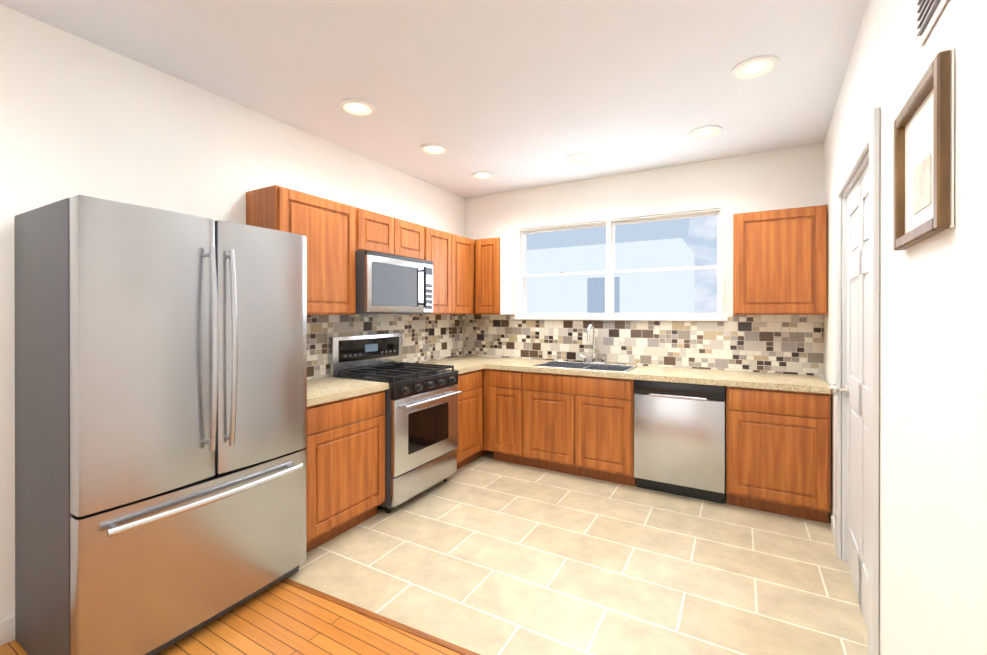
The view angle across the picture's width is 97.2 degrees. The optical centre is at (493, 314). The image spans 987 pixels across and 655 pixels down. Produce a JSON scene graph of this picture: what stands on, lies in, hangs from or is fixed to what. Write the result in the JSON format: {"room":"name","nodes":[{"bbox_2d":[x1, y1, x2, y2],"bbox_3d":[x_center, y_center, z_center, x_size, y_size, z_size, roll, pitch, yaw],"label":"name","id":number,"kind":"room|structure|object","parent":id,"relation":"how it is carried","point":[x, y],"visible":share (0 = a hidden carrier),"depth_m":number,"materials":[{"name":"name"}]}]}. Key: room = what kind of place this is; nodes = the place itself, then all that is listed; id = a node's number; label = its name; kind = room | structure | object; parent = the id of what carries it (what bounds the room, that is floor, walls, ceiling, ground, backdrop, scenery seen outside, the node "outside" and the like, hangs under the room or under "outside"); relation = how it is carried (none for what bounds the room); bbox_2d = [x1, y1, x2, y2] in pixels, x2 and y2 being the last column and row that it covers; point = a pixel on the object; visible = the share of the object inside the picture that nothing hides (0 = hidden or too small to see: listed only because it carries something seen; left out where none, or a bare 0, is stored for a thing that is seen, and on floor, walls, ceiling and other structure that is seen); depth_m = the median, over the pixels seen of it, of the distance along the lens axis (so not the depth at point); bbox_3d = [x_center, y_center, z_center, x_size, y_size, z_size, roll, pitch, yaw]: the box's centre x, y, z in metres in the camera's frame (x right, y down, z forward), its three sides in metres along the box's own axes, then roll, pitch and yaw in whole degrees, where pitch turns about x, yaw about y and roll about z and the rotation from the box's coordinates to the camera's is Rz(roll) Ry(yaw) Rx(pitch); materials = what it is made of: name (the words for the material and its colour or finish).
{"room":"kitchen","nodes":[
{"label":"kitchen","id":0,"kind":"room"},
{"bbox_2d":[0,581,461,654],"bbox_3d":[-0.962,1.408,0.467,3.225,0.060,3.272,0,0,30],"label":"floor","id":1,"kind":"structure","parent":0,"point":[281,618],"depth_m":1.87,"materials":[{"name":"brown wood"}]},
{"bbox_2d":[14,195,306,654],"bbox_3d":[-1.461,0.472,2.042,0.739,1.794,0.922,0,0,30],"label":"refrigerator","id":2,"kind":"object","parent":1,"relation":"on","point":[160,418],"visible":1,"depth_m":1.72,"materials":[{"name":"metal"}]},
{"bbox_2d":[281,578,479,654],"bbox_3d":[-0.199,1.374,1.810,3.232,0.004,0.028,0,0,26],"label":"threshold strip","id":3,"kind":"object","parent":1,"relation":"on","point":[420,634],"visible":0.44,"depth_m":1.95,"materials":[{"name":"brown wood"}]},
{"bbox_2d":[0,4,464,620],"bbox_3d":[-1.797,0.072,2.411,0.150,2.725,6.133,0,0,30],"label":"wall","id":4,"kind":"structure","parent":0,"point":[78,116],"depth_m":2.18,"materials":[{"name":"paint"}]},
{"bbox_2d":[0,615,14,645],"bbox_3d":[-2.361,1.327,1.253,0.012,0.100,3.253,0,0,30],"label":"baseboard","id":5,"kind":"structure","parent":4,"relation":"attached to","point":[7,630],"depth_m":1.82,"materials":[{"name":"paint"}]},
{"bbox_2d":[246,185,355,314],"bbox_3d":[-1.253,-0.379,2.891,0.318,0.765,0.606,0,0,30],"label":"upper cabinet","id":6,"kind":"object","parent":4,"relation":"attached to","point":[326,227],"visible":0.75,"depth_m":2.80,"materials":[{"name":"brown wood"}]},
{"bbox_2d":[307,314,464,379],"bbox_3d":[-0.940,0.233,3.756,0.008,0.458,2.527,0,0,30],"label":"tile backsplash","id":7,"kind":"structure","parent":4,"relation":"attached to","point":[425,338],"depth_m":3.95,"materials":[{"name":"tile"}]},
{"bbox_2d":[355,207,423,259],"bbox_3d":[-0.913,-0.608,3.487,0.318,0.309,0.760,0,0,30],"label":"upper cabinet","id":8,"kind":"object","parent":4,"relation":"attached to","point":[378,232],"visible":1,"depth_m":3.35,"materials":[{"name":"brown wood"}]},
{"bbox_2d":[355,250,432,313],"bbox_3d":[-0.852,-0.226,3.454,0.458,0.447,0.756,0,0,30],"label":"microwave","id":9,"kind":"object","parent":8,"relation":"attached to","point":[389,284],"visible":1,"depth_m":3.25,"materials":[{"name":"metal"}]},
{"bbox_2d":[423,226,474,313],"bbox_3d":[-0.451,-0.382,4.302,0.318,0.765,1.105,0,0,30],"label":"upper cabinet","id":10,"kind":"object","parent":4,"relation":"attached to","point":[451,256],"visible":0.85,"depth_m":4.09,"materials":[{"name":"brown wood"}]},
{"bbox_2d":[0,0,867,197],"bbox_3d":[-0.330,-1.339,1.575,3.525,0.100,6.133,0,0,30],"label":"ceiling","id":11,"kind":"structure","parent":0,"point":[513,95],"depth_m":2.30,"materials":[{"name":"paint"}]},
{"bbox_2d":[339,99,374,115],"bbox_3d":[-0.848,-1.285,2.713,0.216,0.010,0.216,0,0,30],"label":"recessed light","id":12,"kind":"object","parent":11,"relation":"in","point":[356,107],"visible":1,"depth_m":2.71,"materials":[{"name":"white plastic"}]},
{"bbox_2d":[420,143,447,154],"bbox_3d":[-0.463,-1.286,3.391,0.216,0.010,0.216,0,0,30],"label":"recessed light","id":13,"kind":"object","parent":11,"relation":"in","point":[433,148],"visible":0.96,"depth_m":3.38,"materials":[{"name":"white plastic"}]},
{"bbox_2d":[471,171,494,178],"bbox_3d":[-0.097,-1.287,4.035,0.216,0.010,0.216,0,0,30],"label":"recessed light","id":14,"kind":"object","parent":11,"relation":"in","point":[482,175],"visible":0.98,"depth_m":4.02,"materials":[{"name":"white plastic"}]},
{"bbox_2d":[566,153,592,162],"bbox_3d":[0.708,-1.287,3.589,0.216,0.010,0.216,0,0,30],"label":"recessed light","id":15,"kind":"object","parent":11,"relation":"in","point":[579,158],"visible":0.98,"depth_m":3.58,"materials":[{"name":"white plastic"}]},
{"bbox_2d":[689,126,721,138],"bbox_3d":[1.500,-1.286,3.081,0.216,0.010,0.216,0,0,30],"label":"recessed light","id":16,"kind":"object","parent":11,"relation":"in","point":[704,132],"visible":0.94,"depth_m":3.08,"materials":[{"name":"white plastic"}]},
{"bbox_2d":[731,55,778,79],"bbox_3d":[1.363,-1.284,2.273,0.216,0.010,0.216,0,0,30],"label":"recessed light","id":17,"kind":"object","parent":11,"relation":"in","point":[754,67],"visible":1,"depth_m":2.27,"materials":[{"name":"white plastic"}]},
{"bbox_2d":[287,451,867,654],"bbox_3d":[0.421,1.404,2.901,3.225,0.060,2.694,0,0,30],"label":"floor","id":18,"kind":"structure","parent":0,"point":[486,554],"depth_m":2.32,"materials":[{"name":"beige tile"}]},
{"bbox_2d":[305,390,384,552],"bbox_3d":[-1.140,0.939,2.809,0.598,0.866,0.641,0,0,30],"label":"base cabinet","id":19,"kind":"object","parent":18,"relation":"on","point":[345,469],"visible":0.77,"depth_m":2.63,"materials":[{"name":"brown wood"}]},
{"bbox_2d":[307,361,483,406],"bbox_3d":[-0.827,0.484,3.344,0.613,0.042,1.922,0,0,30],"label":"countertop","id":20,"kind":"structure","parent":19,"relation":"on","point":[321,390],"depth_m":2.83,"materials":[{"name":"beige stone"}]},
{"bbox_2d":[328,333,460,512],"bbox_3d":[-0.731,0.769,3.389,0.715,1.202,0.760,0,0,30],"label":"range","id":21,"kind":"object","parent":18,"relation":"on","point":[421,424],"visible":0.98,"depth_m":3.23,"materials":[{"name":"silver metal"}]},
{"bbox_2d":[456,369,488,469],"bbox_3d":[-0.328,0.936,4.237,0.598,0.866,1.101,0,0,30],"label":"base cabinet","id":22,"kind":"object","parent":18,"relation":"on","point":[470,420],"visible":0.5,"depth_m":3.87,"materials":[{"name":"brown wood"}]},
{"bbox_2d":[483,369,526,465],"bbox_3d":[0.225,0.936,4.215,0.415,0.866,0.598,0,0,30],"label":"base cabinet","id":23,"kind":"object","parent":18,"relation":"on","point":[503,415],"visible":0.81,"depth_m":3.95,"materials":[{"name":"brown wood"}]},
{"bbox_2d":[524,372,636,485],"bbox_3d":[0.819,0.937,3.877,0.948,0.866,0.598,0,0,30],"label":"base cabinet","id":24,"kind":"object","parent":18,"relation":"on","point":[578,425],"visible":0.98,"depth_m":3.60,"materials":[{"name":"brown wood"}]},
{"bbox_2d":[432,355,830,393],"bbox_3d":[0.918,0.483,3.811,3.186,0.042,0.613,0,0,30],"label":"countertop","id":25,"kind":"structure","parent":24,"relation":"on","point":[789,382],"depth_m":3.34,"materials":[{"name":"beige stone"}]},
{"bbox_2d":[532,361,637,371],"bbox_3d":[0.813,0.556,3.858,0.824,0.200,0.484,0,0,30],"label":"sink basin","id":26,"kind":"object","parent":25,"relation":"in","point":[591,366],"visible":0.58,"depth_m":4.00,"materials":[{"name":"metal"}]},
{"bbox_2d":[580,324,607,363],"bbox_3d":[0.905,0.276,4.020,0.267,0.370,0.216,0,0,30],"label":"faucet","id":27,"kind":"object","parent":25,"relation":"on","point":[594,357],"visible":1,"depth_m":4.08,"materials":[{"name":"silver metal"}]},
{"bbox_2d":[634,380,725,503],"bbox_3d":[1.501,0.939,3.469,0.626,0.861,0.598,0,0,30],"label":"dishwasher","id":28,"kind":"object","parent":18,"relation":"on","point":[679,438],"visible":0.94,"depth_m":3.21,"materials":[{"name":"silver metal"}]},
{"bbox_2d":[726,386,830,522],"bbox_3d":[2.046,0.938,3.180,0.590,0.866,0.598,0,0,30],"label":"base cabinet","id":29,"kind":"object","parent":18,"relation":"on","point":[778,450],"visible":0.98,"depth_m":2.92,"materials":[{"name":"brown wood"}]},
{"bbox_2d":[465,143,823,379],"bbox_3d":[1.201,0.069,4.120,3.375,2.725,0.200,0,0,30],"label":"wall","id":30,"kind":"structure","parent":0,"point":[788,178],"depth_m":3.80,"materials":[{"name":"paint"}]},
{"bbox_2d":[475,237,513,313],"bbox_3d":[0.012,-0.382,4.494,0.294,0.765,0.318,0,0,30],"label":"upper cabinet","id":31,"kind":"object","parent":30,"relation":"attached to","point":[494,275],"visible":1,"depth_m":4.37,"materials":[{"name":"brown wood"}]},
{"bbox_2d":[514,205,726,320],"bbox_3d":[1.098,-0.423,4.105,1.950,0.957,0.165,0,0,30],"label":"window","id":32,"kind":"structure","parent":30,"relation":"in","point":[610,271],"depth_m":4.07,"materials":[{"name":"paint"}]},
{"bbox_2d":[465,314,823,375],"bbox_3d":[1.083,0.232,4.065,3.221,0.458,0.008,0,0,30],"label":"tile backsplash","id":33,"kind":"structure","parent":30,"relation":"attached to","point":[788,344],"depth_m":3.81,"materials":[{"name":"tile"}]},
{"bbox_2d":[733,205,826,314],"bbox_3d":[2.140,-0.380,3.285,0.573,0.765,0.318,0,0,30],"label":"upper cabinet","id":34,"kind":"object","parent":30,"relation":"attached to","point":[779,261],"visible":1,"depth_m":3.14,"materials":[{"name":"brown wood"}]},
{"bbox_2d":[824,0,986,654],"bbox_3d":[0.956,0.075,0.739,0.462,2.725,5.961,0,0,30],"label":"wall","id":35,"kind":"structure","parent":0,"point":[933,459],"depth_m":1.10,"materials":[{"name":"paint"}]},
{"bbox_2d":[831,515,834,543],"bbox_3d":[0.759,1.328,0.588,0.281,0.100,5.143,0,0,30],"label":"baseboard","id":36,"kind":"structure","parent":35,"relation":"attached to","point":[832,526],"depth_m":2.69,"materials":[{"name":"paint"}]},
{"bbox_2d":[830,164,868,629],"bbox_3d":[1.717,0.358,2.033,0.119,2.011,0.898,0,0,30],"label":"door","id":37,"kind":"structure","parent":35,"relation":"in","point":[856,389],"depth_m":2.10,"materials":[{"name":"paint"}]},
{"bbox_2d":[835,107,879,654],"bbox_3d":[1.743,0.310,2.021,0.193,2.130,1.111,0,0,30],"label":"door frame","id":38,"kind":"structure","parent":35,"relation":"attached to","point":[869,139],"depth_m":1.64,"materials":[{"name":"paint"}]},
{"bbox_2d":[893,48,953,250],"bbox_3d":[1.090,-0.380,1.114,0.047,0.385,0.411,0,0,30],"label":"picture frame","id":39,"kind":"object","parent":35,"relation":"attached to","point":[923,170],"visible":1,"depth_m":1.07,"materials":[{"name":"brown wood"}]},
{"bbox_2d":[917,0,947,46],"bbox_3d":[1.044,-0.783,1.030,0.026,0.170,0.260,0,0,30],"label":"air vent","id":40,"kind":"object","parent":35,"relation":"in","point":[929,11],"visible":0.98,"depth_m":1.07,"materials":[{"name":"white plastic"}]},
{"label":"outside","id":41,"kind":"structure","parent":0,"visible":0},
{"bbox_2d":[682,215,716,312],"bbox_3d":[4.556,-1.890,10.174,15.225,8.500,0.050,0,0,30],"label":"sky","id":42,"kind":"structure","parent":41,"point":[700,240],"depth_m":9.98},
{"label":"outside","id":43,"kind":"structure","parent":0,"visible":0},
{"bbox_2d":[527,218,694,317],"bbox_3d":[3.886,-0.087,8.719,8.900,4.900,3.150,0,0,30],"label":"house","id":44,"kind":"structure","parent":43,"point":[651,245],"depth_m":8.15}
]}

